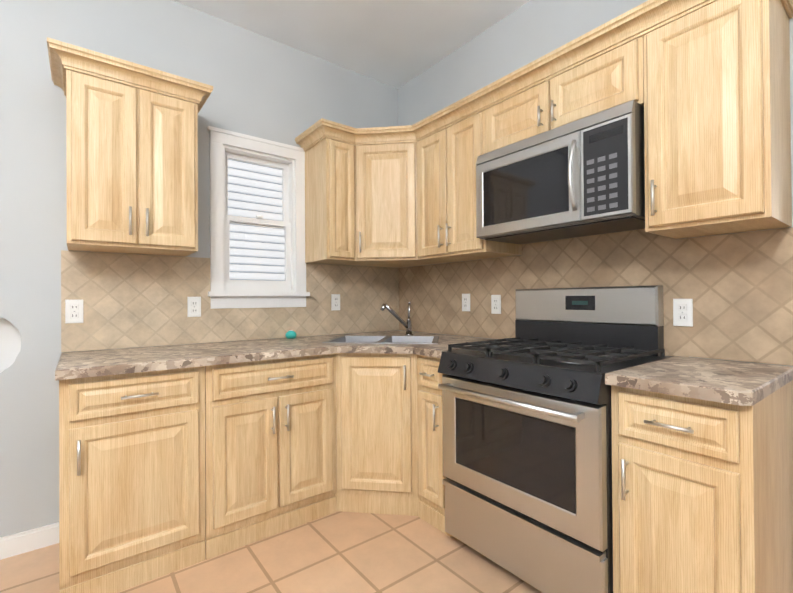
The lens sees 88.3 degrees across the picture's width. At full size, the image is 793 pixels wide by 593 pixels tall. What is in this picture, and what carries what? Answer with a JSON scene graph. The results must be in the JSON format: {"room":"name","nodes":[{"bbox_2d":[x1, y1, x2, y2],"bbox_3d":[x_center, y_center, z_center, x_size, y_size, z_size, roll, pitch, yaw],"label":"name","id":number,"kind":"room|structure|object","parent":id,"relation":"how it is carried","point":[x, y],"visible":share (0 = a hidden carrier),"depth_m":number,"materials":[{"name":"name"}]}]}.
{"room":"kitchen","nodes":[
{"label":"kitchen","id":0,"kind":"room"},
{"bbox_2d":[0,0,397,536],"bbox_3d":[-1.603,-0.240,2.066,4.050,2.855,0.070,0,0,-38],"label":"wall","id":1,"kind":"structure","parent":0,"point":[269,89],"depth_m":1.98,"materials":[{"name":"paint"}]},
{"bbox_2d":[0,522,58,559],"bbox_3d":[-2.393,1.141,1.383,1.940,0.094,0.015,0,0,-38],"label":"baseboard","id":2,"kind":"structure","parent":1,"relation":"attached to","point":[27,541],"depth_m":1.90,"materials":[{"name":"white wood"}]},
{"bbox_2d":[47,37,212,256],"bbox_3d":[-1.294,-0.645,2.019,0.641,0.833,0.382,0,0,-38],"label":"upper cabinet","id":3,"kind":"object","parent":1,"relation":"attached to","point":[131,157],"visible":1,"depth_m":1.88,"materials":[{"name":"brown wood"}]},
{"bbox_2d":[61,250,398,351],"bbox_3d":[-0.805,0.022,2.631,2.095,0.496,0.009,0,0,-38],"label":"backsplash","id":4,"kind":"structure","parent":1,"relation":"attached to","point":[133,300],"depth_m":2.31,"materials":[{"name":"tile"}]},
{"bbox_2d":[65,300,82,322],"bbox_3d":[-1.586,0.073,2.013,0.070,0.116,0.009,0,0,-38],"label":"electrical outlet","id":5,"kind":"object","parent":4,"relation":"attached to","point":[73,311],"visible":1,"depth_m":2.01,"materials":[{"name":"white plastic"}]},
{"bbox_2d":[187,297,200,316],"bbox_3d":[-1.159,0.059,2.344,0.070,0.116,0.009,0,0,-38],"label":"electrical outlet","id":6,"kind":"object","parent":4,"relation":"attached to","point":[193,306],"visible":1,"depth_m":2.34,"materials":[{"name":"white plastic"}]},
{"bbox_2d":[331,294,339,310],"bbox_3d":[-0.431,0.041,2.909,0.070,0.116,0.009,0,0,-38],"label":"electrical outlet","id":7,"kind":"object","parent":4,"relation":"attached to","point":[335,301],"visible":1,"depth_m":2.90,"materials":[{"name":"white plastic"}]},
{"bbox_2d":[207,126,309,308],"bbox_3d":[-0.890,-0.463,2.631,0.634,1.069,0.175,0,0,-38],"label":"window","id":8,"kind":"structure","parent":1,"relation":"in","point":[289,290],"depth_m":2.60,"materials":[{"name":"white wood"}]},
{"bbox_2d":[305,138,355,263],"bbox_3d":[-0.442,-0.611,2.705,0.208,0.761,0.341,0,0,-38],"label":"upper cabinet","id":9,"kind":"object","parent":1,"relation":"attached to","point":[329,201],"visible":1,"depth_m":2.59,"materials":[{"name":"brown wood"}]},
{"bbox_2d":[335,142,449,267],"bbox_3d":[-0.042,-0.612,2.847,0.618,0.761,0.609,0,0,-38],"label":"upper cabinet","id":10,"kind":"object","parent":1,"relation":"attached to","point":[386,228],"visible":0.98,"depth_m":2.61,"materials":[{"name":"brown wood"}]},
{"bbox_2d":[295,0,792,151],"bbox_3d":[0.386,-1.030,2.082,0.878,0.084,2.349,0,0,-38],"label":"crown molding","id":11,"kind":"structure","parent":10,"relation":"attached to","point":[644,18],"depth_m":1.91,"materials":[{"name":"brown wood"}]},
{"bbox_2d":[0,511,541,592],"bbox_3d":[-0.423,1.171,0.549,4.050,0.001,3.750,0,0,-38],"label":"floor","id":12,"kind":"structure","parent":0,"point":[345,552],"depth_m":1.78,"materials":[{"name":"tile"}]},
{"bbox_2d":[59,366,205,592],"bbox_3d":[-1.222,0.746,1.889,0.504,0.876,0.652,0,0,-38],"label":"base cabinet","id":13,"kind":"object","parent":12,"relation":"on","point":[131,479],"visible":1,"depth_m":1.65,"materials":[{"name":"brown wood"}]},
{"bbox_2d":[205,353,336,559],"bbox_3d":[-0.758,0.745,2.249,0.663,0.876,0.652,0,0,-38],"label":"base cabinet","id":14,"kind":"object","parent":12,"relation":"on","point":[270,447],"visible":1,"depth_m":1.99,"materials":[{"name":"brown wood"}]},
{"bbox_2d":[335,353,419,515],"bbox_3d":[-0.056,0.743,2.631,0.908,0.876,0.908,0,0,-38],"label":"base cabinet","id":15,"kind":"object","parent":12,"relation":"on","point":[376,440],"visible":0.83,"depth_m":2.20,"materials":[{"name":"brown wood"}]},
{"bbox_2d":[55,330,431,380],"bbox_3d":[-0.606,0.347,2.367,2.085,0.165,0.660,0,0,-38],"label":"countertop","id":16,"kind":"structure","parent":15,"relation":"on","point":[82,364],"depth_m":1.94,"materials":[{"name":"stone"}]},
{"bbox_2d":[285,330,296,338],"bbox_3d":[-0.682,0.244,2.642,0.072,0.054,0.072,0,0,-38],"label":"stopper","id":17,"kind":"object","parent":16,"relation":"on","point":[291,334],"visible":1,"depth_m":2.62,"materials":[{"name":"teal plastic"}]},
{"bbox_2d":[380,301,412,335],"bbox_3d":[0.007,0.150,2.733,0.237,0.232,0.082,0,0,-38],"label":"faucet","id":18,"kind":"object","parent":16,"relation":"on","point":[407,324],"visible":1,"depth_m":2.75,"materials":[{"name":"silver metal"}]},
{"bbox_2d":[339,334,507,357],"bbox_3d":[0.206,0.341,2.269,0.922,0.165,0.493,0,0,-38],"label":"countertop","id":19,"kind":"structure","parent":15,"relation":"on","point":[431,345],"depth_m":2.24,"materials":[{"name":"stone"}]},
{"bbox_2d":[417,355,452,536],"bbox_3d":[0.399,0.738,2.254,0.652,0.876,0.240,0,0,-38],"label":"base cabinet","id":20,"kind":"object","parent":12,"relation":"on","point":[431,490],"visible":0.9,"depth_m":2.08,"materials":[{"name":"brown wood"}]},
{"bbox_2d":[438,286,673,592],"bbox_3d":[0.676,0.564,1.831,0.716,1.215,0.762,0,0,-38],"label":"range","id":21,"kind":"object","parent":12,"relation":"on","point":[527,440],"visible":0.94,"depth_m":1.64,"materials":[{"name":"silver metal"}]},
{"bbox_2d":[611,380,792,592],"bbox_3d":[1.058,0.729,1.405,0.652,0.876,0.369,0,0,-38],"label":"base cabinet","id":22,"kind":"object","parent":12,"relation":"on","point":[702,496],"visible":0.98,"depth_m":1.22,"materials":[{"name":"brown wood"}]},
{"bbox_2d":[605,356,792,405],"bbox_3d":[1.057,0.271,1.407,0.634,0.037,0.373,0,0,-38],"label":"countertop","id":23,"kind":"structure","parent":22,"relation":"on","point":[737,383],"depth_m":1.28,"materials":[{"name":"stone"}]},
{"bbox_2d":[173,0,529,88],"bbox_3d":[-0.441,-1.684,0.566,4.050,0.001,3.750,0,0,-38],"label":"ceiling","id":24,"kind":"structure","parent":0,"point":[397,44],"depth_m":2.53,"materials":[{"name":"paint"}]},
{"bbox_2d":[398,0,792,366],"bbox_3d":[1.476,-0.263,1.500,0.120,2.855,4.600,0,0,-38],"label":"wall","id":25,"kind":"structure","parent":0,"point":[530,31],"depth_m":2.44,"materials":[{"name":"paint"}]},
{"bbox_2d":[417,110,521,261],"bbox_3d":[0.408,-0.617,2.464,0.376,0.761,0.549,0,0,-38],"label":"upper cabinet","id":26,"kind":"object","parent":25,"relation":"attached to","point":[446,186],"visible":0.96,"depth_m":2.34,"materials":[{"name":"brown wood"}]},
{"bbox_2d":[485,36,643,152],"bbox_3d":[0.811,-0.870,1.944,0.376,0.267,0.767,0,0,-38],"label":"upper cabinet","id":27,"kind":"object","parent":25,"relation":"attached to","point":[610,79],"visible":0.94,"depth_m":1.77,"materials":[{"name":"brown wood"}]},
{"bbox_2d":[476,100,644,243],"bbox_3d":[0.781,-0.516,1.924,0.449,0.436,0.758,0,0,-38],"label":"microwave","id":28,"kind":"object","parent":27,"relation":"attached to","point":[585,176],"visible":1,"depth_m":1.74,"materials":[{"name":"silver metal"}]},
{"bbox_2d":[399,227,792,365],"bbox_3d":[0.724,0.110,2.364,0.009,0.930,2.286,0,0,-38],"label":"backsplash","id":29,"kind":"structure","parent":25,"relation":"attached to","point":[737,288],"depth_m":1.78,"materials":[{"name":"tile"}]},
{"bbox_2d":[462,294,469,310],"bbox_3d":[0.457,0.039,2.692,0.009,0.116,0.070,0,0,-38],"label":"electrical outlet","id":30,"kind":"object","parent":29,"relation":"attached to","point":[465,302],"visible":1,"depth_m":2.69,"materials":[{"name":"white plastic"}]},
{"bbox_2d":[491,295,500,313],"bbox_3d":[0.607,0.048,2.498,0.009,0.116,0.070,0,0,-38],"label":"electrical outlet","id":31,"kind":"object","parent":29,"relation":"attached to","point":[495,304],"visible":1,"depth_m":2.49,"materials":[{"name":"white plastic"}]},
{"bbox_2d":[673,299,692,326],"bbox_3d":[1.208,0.068,1.725,0.009,0.116,0.070,0,0,-38],"label":"electrical outlet","id":32,"kind":"object","parent":29,"relation":"attached to","point":[682,312],"visible":1,"depth_m":1.72,"materials":[{"name":"white plastic"}]},
{"bbox_2d":[643,0,791,238],"bbox_3d":[1.159,-0.628,1.496,0.376,0.761,0.359,0,0,-38],"label":"upper cabinet","id":33,"kind":"object","parent":25,"relation":"attached to","point":[717,131],"visible":0.98,"depth_m":1.38,"materials":[{"name":"brown wood"}]},
{"label":"outside","id":34,"kind":"structure","parent":0,"visible":0},
{"bbox_2d":[228,159,283,280],"bbox_3d":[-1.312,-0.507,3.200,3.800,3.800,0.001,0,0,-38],"label":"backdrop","id":35,"kind":"structure","parent":34,"point":[265,245],"depth_m":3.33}
]}

